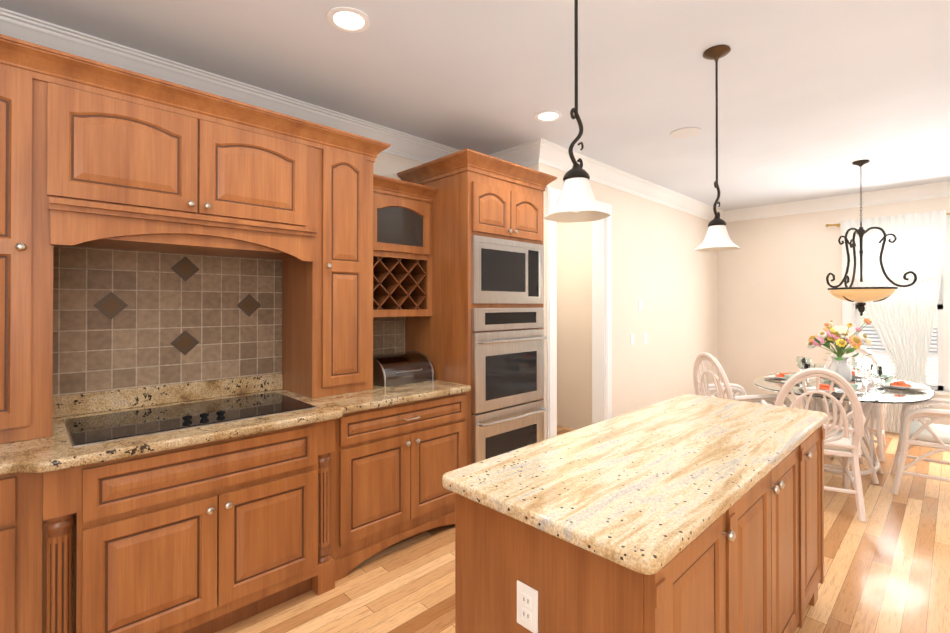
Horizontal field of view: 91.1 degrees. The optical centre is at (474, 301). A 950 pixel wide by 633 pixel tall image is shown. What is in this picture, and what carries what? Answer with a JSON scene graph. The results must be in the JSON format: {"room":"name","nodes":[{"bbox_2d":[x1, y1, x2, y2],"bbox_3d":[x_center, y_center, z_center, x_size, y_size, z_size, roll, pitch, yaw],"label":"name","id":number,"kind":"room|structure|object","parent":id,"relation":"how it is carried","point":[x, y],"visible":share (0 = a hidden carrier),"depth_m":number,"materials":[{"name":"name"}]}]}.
{"room":"kitchen","nodes":[
{"label":"kitchen","id":0,"kind":"room"},
{"bbox_2d":[373,152,423,179],"bbox_3d":[-1.996,0.091,2.380,5.600,2.755,0.150,0,0,-44],"label":"wall","id":1,"kind":"structure","parent":0,"point":[385,164],"depth_m":3.59,"materials":[{"name":"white paint"}]},
{"bbox_2d":[0,66,59,443],"bbox_3d":[-2.094,-0.173,1.847,0.615,1.444,0.458,0,0,-44],"label":"upper cabinet","id":2,"kind":"object","parent":1,"relation":"attached to","point":[26,257],"depth_m":1.84,"materials":[{"name":"brown wood"}]},
{"bbox_2d":[40,46,319,261],"bbox_3d":[-1.482,-0.638,2.439,1.125,0.732,0.462,0,0,-44],"label":"upper cabinet","id":3,"kind":"object","parent":1,"relation":"attached to","point":[95,154],"depth_m":2.18,"materials":[{"name":"brown wood"}]},
{"bbox_2d":[53,245,404,395],"bbox_3d":[-1.317,0.064,2.922,2.128,0.985,0.014,0,0,-44],"label":"tiled wall","id":4,"kind":"structure","parent":1,"relation":"attached to","point":[126,319],"depth_m":2.55,"materials":[{"name":"tile"}]},
{"bbox_2d":[0,7,460,162],"bbox_3d":[-1.859,-1.216,2.331,5.480,0.142,0.119,0,0,-44],"label":"crown molding","id":5,"kind":"structure","parent":1,"relation":"attached to","point":[13,24],"depth_m":2.61,"materials":[{"name":"white paint"}]},
{"bbox_2d":[282,146,374,397],"bbox_3d":[-0.935,-0.167,2.968,0.400,1.444,0.458,0,0,-44],"label":"upper cabinet","id":6,"kind":"object","parent":1,"relation":"attached to","point":[327,300],"depth_m":2.80,"materials":[{"name":"brown wood"}]},
{"bbox_2d":[373,174,437,316],"bbox_3d":[-0.609,-0.359,3.323,0.557,0.925,0.402,0,0,-44],"label":"wine rack cabinet","id":7,"kind":"object","parent":1,"relation":"attached to","point":[402,248],"visible":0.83,"depth_m":3.26,"materials":[{"name":"brown wood"}]},
{"bbox_2d":[0,0,949,210],"bbox_3d":[1.477,-1.320,1.747,10.000,0.060,7.500,0,0,-44],"label":"ceiling","id":8,"kind":"structure","parent":0,"point":[817,99],"depth_m":2.61,"materials":[{"name":"paint"}]},
{"bbox_2d":[327,6,369,32],"bbox_3d":[-0.575,-1.284,2.127,0.190,0.008,0.190,0,0,-44],"label":"recessed light","id":9,"kind":"object","parent":8,"relation":"in","point":[348,19],"visible":1,"depth_m":2.12,"materials":[{"name":"white paint"}]},
{"bbox_2d":[534,110,561,121],"bbox_3d":[0.504,-1.278,3.212,0.190,0.008,0.190,0,0,-44],"label":"recessed light","id":10,"kind":"object","parent":8,"relation":"in","point":[548,116],"visible":1,"depth_m":3.21,"materials":[{"name":"white paint"}]},
{"bbox_2d":[544,0,609,222],"bbox_3d":[0.327,-0.782,1.508,0.213,1.016,0.199,0,0,-44],"label":"pendant light","id":11,"kind":"object","parent":8,"relation":"hanging from","point":[577,202],"visible":1,"depth_m":1.49,"materials":[{"name":"white glass"}]},
{"bbox_2d":[670,127,700,137],"bbox_3d":[1.591,-1.276,3.527,0.220,0.008,0.220,0,0,-44],"label":"ceiling speaker","id":12,"kind":"object","parent":8,"relation":"attached to","point":[687,132],"visible":1,"depth_m":3.50,"materials":[{"name":"white"}]},
{"bbox_2d":[695,45,739,251],"bbox_3d":[1.240,-0.778,2.391,0.213,1.016,0.199,0,0,-44],"label":"pendant light","id":13,"kind":"object","parent":8,"relation":"hanging from","point":[717,237],"visible":1,"depth_m":2.37,"materials":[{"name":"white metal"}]},
{"bbox_2d":[826,160,916,315],"bbox_3d":[3.565,-0.572,4.206,0.642,1.410,0.616,0,0,-44],"label":"chandelier","id":14,"kind":"object","parent":8,"relation":"hanging from","point":[860,295],"visible":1,"depth_m":4.18,"materials":[{"name":"grey metal"}]},
{"bbox_2d":[215,424,949,632],"bbox_3d":[1.477,1.495,1.732,10.000,0.060,7.500,0,0,-44],"label":"floor","id":15,"kind":"structure","parent":0,"point":[887,567],"depth_m":2.48,"materials":[{"name":"brown wood"}]},
{"bbox_2d":[0,472,47,632],"bbox_3d":[-2.032,1.028,1.705,0.645,0.874,0.738,0,0,-44],"label":"base cabinet","id":16,"kind":"object","parent":15,"relation":"on","point":[23,496],"depth_m":1.64,"materials":[{"name":"brown wood"}]},
{"bbox_2d":[60,421,323,632],"bbox_3d":[-1.381,1.031,2.286,0.920,0.874,0.808,0,0,-44],"label":"base cabinet","id":17,"kind":"object","parent":15,"relation":"on","point":[213,537],"depth_m":1.94,"materials":[{"name":"brown wood"}]},
{"bbox_2d":[324,392,467,587],"bbox_3d":[-0.651,1.035,3.041,0.998,0.874,0.738,0,0,-44],"label":"base cabinet","id":18,"kind":"object","parent":15,"relation":"on","point":[384,467],"depth_m":2.68,"materials":[{"name":"brown wood"}]},
{"bbox_2d":[0,373,470,475],"bbox_3d":[-1.475,0.522,2.183,3.378,0.140,0.836,0,0,-44],"label":"countertop","id":19,"kind":"structure","parent":18,"relation":"on","point":[56,450],"depth_m":2.29,"materials":[{"name":"beige stone"}]},
{"bbox_2d":[64,392,316,446],"bbox_3d":[-1.367,0.536,2.304,0.970,0.032,0.560,0,0,-44],"label":"cooktop","id":20,"kind":"object","parent":19,"relation":"in","point":[87,430],"visible":1,"depth_m":2.20,"materials":[{"name":"black glass"}]},
{"bbox_2d":[373,351,433,386],"bbox_3d":[-0.538,0.463,3.277,0.415,0.189,0.283,0,0,-44],"label":"bread box","id":21,"kind":"object","parent":19,"relation":"on","point":[396,369],"visible":0.96,"depth_m":3.18,"materials":[{"name":"silver metal"}]},
{"bbox_2d":[397,148,556,464],"bbox_3d":[0.027,0.239,3.661,0.986,2.472,0.796,0,0,-44],"label":"tall cabinet","id":22,"kind":"object","parent":15,"relation":"on","point":[480,194],"visible":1,"depth_m":3.31,"materials":[{"name":"brown wood"}]},
{"bbox_2d":[472,235,542,303],"bbox_3d":[0.258,-0.220,3.425,0.760,0.463,0.022,0,0,-44],"label":"built-in microwave","id":23,"kind":"object","parent":22,"relation":"in","point":[506,271],"visible":0.96,"depth_m":3.39,"materials":[{"name":"silver metal"}]},
{"bbox_2d":[472,308,546,463],"bbox_3d":[0.286,0.686,3.391,0.760,1.285,0.104,0,0,-44],"label":"double wall oven","id":24,"kind":"object","parent":22,"relation":"in","point":[507,369],"visible":0.94,"depth_m":3.35,"materials":[{"name":"silver metal"}]},
{"bbox_2d":[455,424,824,632],"bbox_3d":[0.837,1.026,1.871,1.850,0.879,0.672,0,0,-44],"label":"kitchen island","id":25,"kind":"object","parent":15,"relation":"on","point":[751,560],"visible":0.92,"depth_m":1.35,"materials":[{"name":"brown wood"}]},
{"bbox_2d":[517,580,537,632],"bbox_3d":[0.140,0.823,1.256,0.009,0.115,0.072,0,0,-44],"label":"outlet","id":26,"kind":"object","parent":25,"relation":"attached to","point":[527,606],"visible":1,"depth_m":1.25,"materials":[{"name":"white plastic"}]},
{"bbox_2d":[442,394,827,574],"bbox_3d":[0.818,0.566,1.893,1.930,0.040,0.700,0,0,-44],"label":"island countertop","id":27,"kind":"structure","parent":25,"relation":"on","point":[655,488],"depth_m":1.48,"materials":[{"name":"stone"}]},
{"bbox_2d":[693,352,791,406],"bbox_3d":[2.423,0.972,4.266,0.710,1.023,0.622,0,0,-8],"label":"rattan chair","id":28,"kind":"object","parent":15,"relation":"on","point":[723,388],"visible":0.33,"depth_m":4.16,"materials":[{"name":"beige"}]},
{"bbox_2d":[760,368,866,521],"bbox_3d":[2.522,0.968,3.510,0.622,1.023,0.710,0,0,28],"label":"rattan chair","id":29,"kind":"object","parent":15,"relation":"on","point":[844,442],"visible":0.6,"depth_m":3.23,"materials":[{"name":"beige"}]},
{"bbox_2d":[802,396,882,483],"bbox_3d":[3.192,1.111,4.089,0.875,0.744,0.595,0,0,-44],"label":"table base","id":30,"kind":"object","parent":15,"relation":"on","point":[868,409],"visible":0.21,"depth_m":3.89,"materials":[{"name":"beige wicker"}]},
{"bbox_2d":[754,372,934,403],"bbox_3d":[3.192,0.730,4.091,1.560,0.013,1.200,0,0,-44],"label":"glass table","id":31,"kind":"object","parent":30,"relation":"on","point":[869,395],"visible":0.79,"depth_m":3.75,"materials":[{"name":"white"}]},
{"bbox_2d":[764,356,810,383],"bbox_3d":[2.878,0.622,4.324,0.547,0.205,0.342,0,0,-44],"label":"place setting","id":32,"kind":"object","parent":31,"relation":"on","point":[785,377],"visible":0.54,"depth_m":4.32,"materials":[{"name":"beige"}]},
{"bbox_2d":[802,363,862,394],"bbox_3d":[2.824,0.618,3.713,0.380,0.205,0.401,0,0,-44],"label":"place setting","id":33,"kind":"object","parent":31,"relation":"on","point":[826,388],"visible":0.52,"depth_m":3.71,"materials":[{"name":"beige"}]},
{"bbox_2d":[828,356,851,383],"bbox_3d":[3.211,0.605,4.111,0.221,0.235,0.175,0,0,-44],"label":"flower vase","id":34,"kind":"object","parent":31,"relation":"on","point":[842,368],"visible":0.62,"depth_m":4.07,"materials":[{"name":"white ceramic"}]},
{"bbox_2d":[807,318,877,363],"bbox_3d":[3.229,0.351,4.108,0.521,0.423,0.512,0,0,-44],"label":"flower bouquet","id":35,"kind":"object","parent":34,"relation":"in","point":[841,337],"visible":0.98,"depth_m":4.08,"materials":[{"name":"multicoloured plant"}]},
{"bbox_2d":[825,358,871,380],"bbox_3d":[3.560,0.622,4.471,0.380,0.205,0.401,0,0,-44],"label":"place setting","id":36,"kind":"object","parent":31,"relation":"on","point":[865,364],"visible":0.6,"depth_m":4.28,"materials":[{"name":"beige"}]},
{"bbox_2d":[870,364,926,391],"bbox_3d":[3.521,0.619,3.876,0.547,0.205,0.338,0,0,-44],"label":"place setting","id":37,"kind":"object","parent":31,"relation":"on","point":[882,372],"visible":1,"depth_m":3.83,"materials":[{"name":"beige"}]},
{"bbox_2d":[810,345,885,461],"bbox_3d":[3.816,0.974,4.763,0.710,1.025,0.622,0,0,-44],"label":"rattan chair","id":38,"kind":"object","parent":15,"relation":"on","point":[880,441],"visible":0.23,"depth_m":4.63,"materials":[{"name":"beige"}]},
{"bbox_2d":[891,398,949,494],"bbox_3d":[3.649,0.968,3.578,0.643,1.025,0.734,0,0,-44],"label":"rattan chair","id":39,"kind":"object","parent":15,"relation":"on","point":[913,432],"visible":0.98,"depth_m":3.54,"materials":[{"name":"beige"}]},
{"bbox_2d":[525,163,720,439],"bbox_3d":[1.949,0.106,5.271,4.090,2.755,0.120,0,0,-44],"label":"wall","id":40,"kind":"structure","parent":0,"point":[656,262],"depth_m":5.38,"materials":[{"name":"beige paint"}]},
{"bbox_2d":[490,144,535,166],"bbox_3d":[0.294,-1.207,3.962,0.119,0.142,0.510,0,0,-44],"label":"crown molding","id":41,"kind":"structure","parent":40,"relation":"attached to","point":[515,154],"depth_m":3.91,"materials":[{"name":"white paint"}]},
{"bbox_2d":[547,187,611,438],"bbox_3d":[0.925,0.261,4.279,1.030,2.435,0.164,0,0,-44],"label":"door frame","id":42,"kind":"structure","parent":40,"relation":"attached to","point":[601,319],"depth_m":4.51,"materials":[{"name":"white paint"}]},
{"bbox_2d":[524,138,723,220],"bbox_3d":[1.946,-1.201,5.110,4.089,0.142,0.119,0,0,-44],"label":"crown molding","id":43,"kind":"structure","parent":40,"relation":"attached to","point":[542,151],"depth_m":4.54,"materials":[{"name":"white paint"}]},
{"bbox_2d":[631,334,633,344],"bbox_3d":[1.652,0.392,4.893,0.070,0.115,0.009,0,0,-44],"label":"switch plate","id":44,"kind":"object","parent":40,"relation":"attached to","point":[632,339],"visible":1,"depth_m":4.88,"materials":[{"name":"white plastic"}]},
{"bbox_2d":[638,299,641,309],"bbox_3d":[1.774,0.032,5.013,0.070,0.115,0.009,0,0,-44],"label":"switch plate","id":45,"kind":"object","parent":40,"relation":"attached to","point":[639,304],"visible":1,"depth_m":5.00,"materials":[{"name":"white plastic"}]},
{"bbox_2d":[644,333,646,343],"bbox_3d":[1.868,0.403,5.101,0.070,0.115,0.009,0,0,-44],"label":"switch plate","id":46,"kind":"object","parent":40,"relation":"attached to","point":[645,338],"visible":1,"depth_m":5.09,"materials":[{"name":"white plastic"}]},
{"bbox_2d":[717,196,949,425],"bbox_3d":[5.468,0.103,4.697,0.150,2.755,5.840,0,0,-44],"label":"wall","id":47,"kind":"structure","parent":0,"point":[762,301],"depth_m":6.11,"materials":[{"name":"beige paint"}]},
{"bbox_2d":[754,402,899,432],"bbox_3d":[5.450,1.415,4.590,0.016,0.130,5.720,0,0,-44],"label":"baseboard","id":48,"kind":"structure","parent":47,"relation":"attached to","point":[838,415],"depth_m":5.44,"materials":[{"name":"white paint"}]},
{"bbox_2d":[724,181,949,221],"bbox_3d":[5.382,-1.204,4.599,0.119,0.142,5.630,0,0,-44],"label":"crown molding","id":49,"kind":"structure","parent":47,"relation":"attached to","point":[940,189],"depth_m":5.58,"materials":[{"name":"white paint"}]},
{"bbox_2d":[825,213,949,226],"bbox_3d":[5.049,-0.933,4.951,0.104,0.044,2.144,0,0,-44],"label":"curtain rod","id":50,"kind":"object","parent":47,"relation":"attached to","point":[828,225],"visible":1,"depth_m":5.64,"materials":[{"name":"gold metal"}]},
{"bbox_2d":[840,210,945,431],"bbox_3d":[4.658,0.238,5.228,0.071,2.410,0.890,0,0,-44],"label":"sheer curtain","id":51,"kind":"object","parent":50,"relation":"hanging from","point":[902,319],"visible":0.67,"depth_m":5.15,"materials":[{"name":"white fabric"}]},
{"bbox_2d":[842,215,949,398],"bbox_3d":[5.115,0.067,5.023,0.205,2.030,1.860,0,0,-44],"label":"window","id":52,"kind":"structure","parent":47,"relation":"in","point":[850,313],"depth_m":5.07,"materials":[{"name":"white paint"}]},
{"bbox_2d":[861,310,937,385],"bbox_3d":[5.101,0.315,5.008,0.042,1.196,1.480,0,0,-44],"label":"window blinds","id":53,"kind":"object","parent":52,"relation":"attached to","point":[926,368],"visible":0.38,"depth_m":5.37,"materials":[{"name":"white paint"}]}
]}

